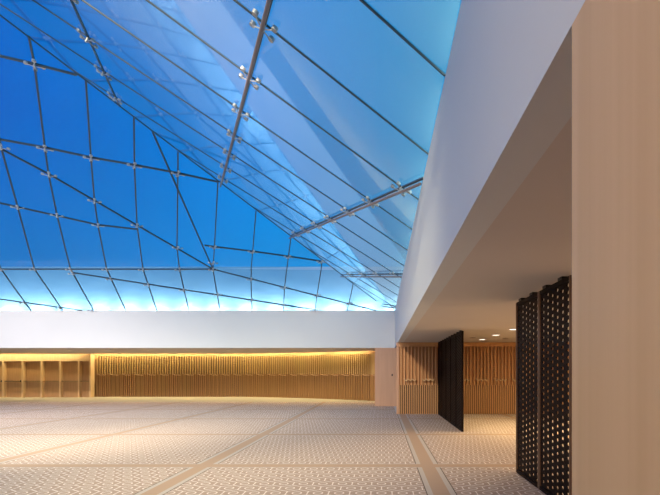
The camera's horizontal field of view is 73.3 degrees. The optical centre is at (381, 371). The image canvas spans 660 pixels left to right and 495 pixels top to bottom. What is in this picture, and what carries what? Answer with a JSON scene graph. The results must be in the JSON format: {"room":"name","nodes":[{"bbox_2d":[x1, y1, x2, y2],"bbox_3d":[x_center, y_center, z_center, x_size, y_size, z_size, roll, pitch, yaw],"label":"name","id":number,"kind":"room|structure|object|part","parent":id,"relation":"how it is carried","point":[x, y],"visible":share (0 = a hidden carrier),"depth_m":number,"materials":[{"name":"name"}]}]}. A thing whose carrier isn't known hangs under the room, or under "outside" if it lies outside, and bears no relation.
{"room":"mosque","nodes":[
{"label":"mosque","id":0,"kind":"room"},
{"bbox_2d":[0,348,374,353],"bbox_3d":[-13.655,-1.180,24.035,26.690,0.100,6.430,0,0,0],"label":"ceiling","id":1,"kind":"structure","parent":0,"point":[2,350],"depth_m":23.12,"materials":[{"name":"grey paint"}]},
{"bbox_2d":[0,310,394,347],"bbox_3d":[-13.080,-2.005,20.710,27.840,1.750,0.220,0,0,0],"label":"wall","id":2,"kind":"structure","parent":1,"relation":"attached to","point":[18,328],"depth_m":20.60,"materials":[{"name":"white paint"}]},
{"bbox_2d":[0,267,375,311],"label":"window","id":3,"kind":"structure","parent":2,"relation":"attached to","point":[32,268],"depth_m":19.04,"materials":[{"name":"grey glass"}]},
{"bbox_2d":[0,35,324,269],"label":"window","id":4,"kind":"structure","parent":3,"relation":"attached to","point":[33,63],"depth_m":13.28,"materials":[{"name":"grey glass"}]},
{"bbox_2d":[0,351,374,396],"bbox_3d":[-13.474,-0.090,27.629,26.930,3.380,3.072,0,0,7],"label":"wall","id":5,"kind":"structure","parent":0,"point":[348,352],"depth_m":28.32,"materials":[{"name":"brown wood"}]},
{"bbox_2d":[96,353,374,400],"bbox_3d":[-9.066,0.284,27.291,18.444,2.629,2.287,0,0,12],"label":"panelling","id":6,"kind":"object","parent":5,"relation":"attached to","point":[337,376],"visible":1,"depth_m":28.24,"materials":[{"name":"brown wood"}]},
{"bbox_2d":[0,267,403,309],"bbox_3d":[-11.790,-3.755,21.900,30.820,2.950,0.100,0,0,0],"label":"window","id":7,"kind":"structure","parent":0,"point":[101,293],"depth_m":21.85,"materials":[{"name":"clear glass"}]},
{"bbox_2d":[0,0,445,308],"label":"skylight frame","id":8,"kind":"structure","parent":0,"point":[254,13],"depth_m":7.61,"materials":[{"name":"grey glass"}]},
{"bbox_3d":[-2.147,-4.195,6.808,0.045,2.852,14.061,0,0,-23],"label":"steel rod","id":9,"kind":"part","parent":8,"relation":"part of","materials":[{"name":"grey metal"}]},
{"bbox_3d":[-1.368,-3.793,11.154,0.045,2.049,10.039,0,0,-23],"label":"steel rod","id":10,"kind":"part","parent":8,"relation":"part of","materials":[{"name":"grey metal"}]},
{"bbox_3d":[-0.568,-3.380,15.619,0.045,1.223,5.907,0,0,-23],"label":"steel rod","id":11,"kind":"part","parent":8,"relation":"part of","materials":[{"name":"grey metal"}]},
{"bbox_2d":[375,348,395,405],"bbox_3d":[0.545,0.235,23.100,1.710,2.730,5.000,0,0,0],"label":"wall pier","id":12,"kind":"object","parent":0,"point":[385,358],"visible":0.64,"depth_m":20.60,"materials":[{"name":"brown wood"}]},
{"bbox_2d":[404,116,571,341],"bbox_3d":[4.920,-1.255,8.410,8.160,0.250,24.820,0,0,0],"label":"ceiling","id":13,"kind":"structure","parent":0,"point":[527,247],"depth_m":4.54,"materials":[{"name":"grey paint"}]},
{"bbox_2d":[572,0,659,494],"bbox_3d":[0.770,0.235,-1.284,0.300,2.730,5.433,0,0,0],"label":"wall","id":14,"kind":"structure","parent":0,"point":[616,43],"depth_m":1.16,"materials":[{"name":"brown wood"}]},
{"bbox_2d":[395,0,584,347],"bbox_3d":[0.730,-2.005,8.300,0.220,1.750,24.600,0,0,0],"label":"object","id":15,"kind":"structure","parent":14,"relation":"attached to","point":[506,95],"depth_m":2.78,"materials":[{"name":"white paint"}]},
{"bbox_3d":[-9.000,1.731,13.200,36.400,0.238,34.800,0,0,0],"label":"floor","id":16,"kind":"structure","parent":0,"visible":0},
{"bbox_2d":[0,397,568,494],"bbox_3d":[-9.000,1.606,12.200,35.992,0.012,32.392,0,0,0],"label":"patterned carpet","id":17,"kind":"object","parent":16,"relation":"on","point":[49,445],"visible":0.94,"depth_m":9.08,"materials":[{"name":"beige carpet"}]},
{"bbox_2d":[0,354,94,396],"bbox_3d":[-21.669,0.240,27.850,6.765,2.720,0.380,0,0,0],"label":"shelving unit","id":18,"kind":"object","parent":17,"relation":"on","point":[21,375],"visible":0.95,"depth_m":27.90,"materials":[{"name":"brown wood"}]},
{"bbox_3d":[-21.674,-0.900,27.860,6.745,0.440,0.360,0,0,0],"label":"header panel","id":19,"kind":"part","parent":18,"relation":"part of","materials":[{"name":"brown wood"}]},
{"bbox_3d":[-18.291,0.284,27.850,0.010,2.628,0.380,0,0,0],"label":"post","id":20,"kind":"part","parent":18,"relation":"part of","materials":[{"name":"brown wood"}]},
{"bbox_2d":[438,341,440,415],"bbox_3d":[2.160,0.230,16.163,0.070,2.717,0.982,0,0,0],"label":"lattice screen","id":21,"kind":"object","parent":17,"relation":"on","point":[439,343],"visible":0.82,"depth_m":16.33,"materials":[{"name":"black metal"}]},
{"bbox_2d":[441,339,444,418],"bbox_3d":[2.160,0.230,15.175,0.070,2.717,0.982,0,0,0],"label":"lattice screen","id":22,"kind":"object","parent":17,"relation":"on","point":[442,341],"visible":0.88,"depth_m":15.29,"materials":[{"name":"black metal"}]},
{"bbox_2d":[445,336,450,422],"bbox_3d":[2.160,0.230,14.187,0.070,2.717,0.982,0,0,0],"label":"lattice screen","id":23,"kind":"object","parent":17,"relation":"on","point":[447,340],"visible":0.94,"depth_m":14.35,"materials":[{"name":"black metal"}]},
{"bbox_2d":[450,334,454,425],"bbox_3d":[2.160,0.230,13.199,0.070,2.717,0.982,0,0,0],"label":"lattice screen","id":24,"kind":"object","parent":17,"relation":"on","point":[452,338],"visible":0.83,"depth_m":13.34,"materials":[{"name":"black metal"}]},
{"bbox_2d":[455,330,463,431],"bbox_3d":[2.160,0.230,12.211,0.070,2.717,0.982,0,0,0],"label":"lattice screen","id":25,"kind":"object","parent":17,"relation":"on","point":[459,336],"visible":1,"depth_m":12.13,"materials":[{"name":"black metal"}]},
{"bbox_2d":[516,291,538,488],"bbox_3d":[2.160,0.230,6.482,0.070,2.717,1.004,0,0,0],"label":"lattice screen","id":26,"kind":"object","parent":17,"relation":"on","point":[521,309],"visible":1,"depth_m":6.45,"materials":[{"name":"black metal"}]},
{"bbox_3d":[2.160,-1.070,6.482,0.056,0.050,0.934,0,0,0],"label":"rail","id":27,"kind":"part","parent":26,"relation":"part of","materials":[{"name":"black wood"}]},
{"bbox_3d":[2.160,1.564,6.482,0.056,0.048,0.934,0,0,0],"label":"rail","id":28,"kind":"part","parent":26,"relation":"part of","materials":[{"name":"black wood"}]},
{"bbox_2d":[539,275,571,494],"bbox_3d":[2.160,0.230,5.472,0.070,2.717,1.004,0,0,0],"label":"lattice screen","id":29,"kind":"object","parent":17,"relation":"on","point":[563,281],"visible":0.99,"depth_m":5.44,"materials":[{"name":"black metal"}]},
{"bbox_3d":[2.160,1.564,5.472,0.056,0.048,0.934,0,0,0],"label":"rail","id":30,"kind":"part","parent":29,"relation":"part of","materials":[{"name":"black wood"}]},
{"bbox_3d":[2.160,-1.070,5.472,0.056,0.050,0.934,0,0,0],"label":"rail","id":31,"kind":"part","parent":29,"relation":"part of","materials":[{"name":"black wood"}]},
{"bbox_3d":[4.790,0.235,16.955,8.420,2.730,0.210,0,0,0],"label":"wall","id":32,"kind":"structure","parent":0,"visible":0},
{"bbox_2d":[396,342,568,413],"bbox_3d":[4.775,0.235,16.720,8.410,2.725,0.260,0,0,0],"label":"panelling","id":33,"kind":"object","parent":32,"relation":"attached to","point":[489,367],"visible":0.43,"depth_m":16.81,"materials":[{"name":"brown wood"}]},
{"bbox_3d":[0.618,0.235,16.795,0.095,2.725,0.110,0,0,0],"label":"post","id":34,"kind":"part","parent":33,"relation":"part of","materials":[{"name":"brown wood"}]},
{"bbox_3d":[4.800,-1.048,16.790,8.360,0.157,0.080,0,0,0],"label":"header rail","id":35,"kind":"part","parent":33,"relation":"part of","materials":[{"name":"brown wood"}]}
]}

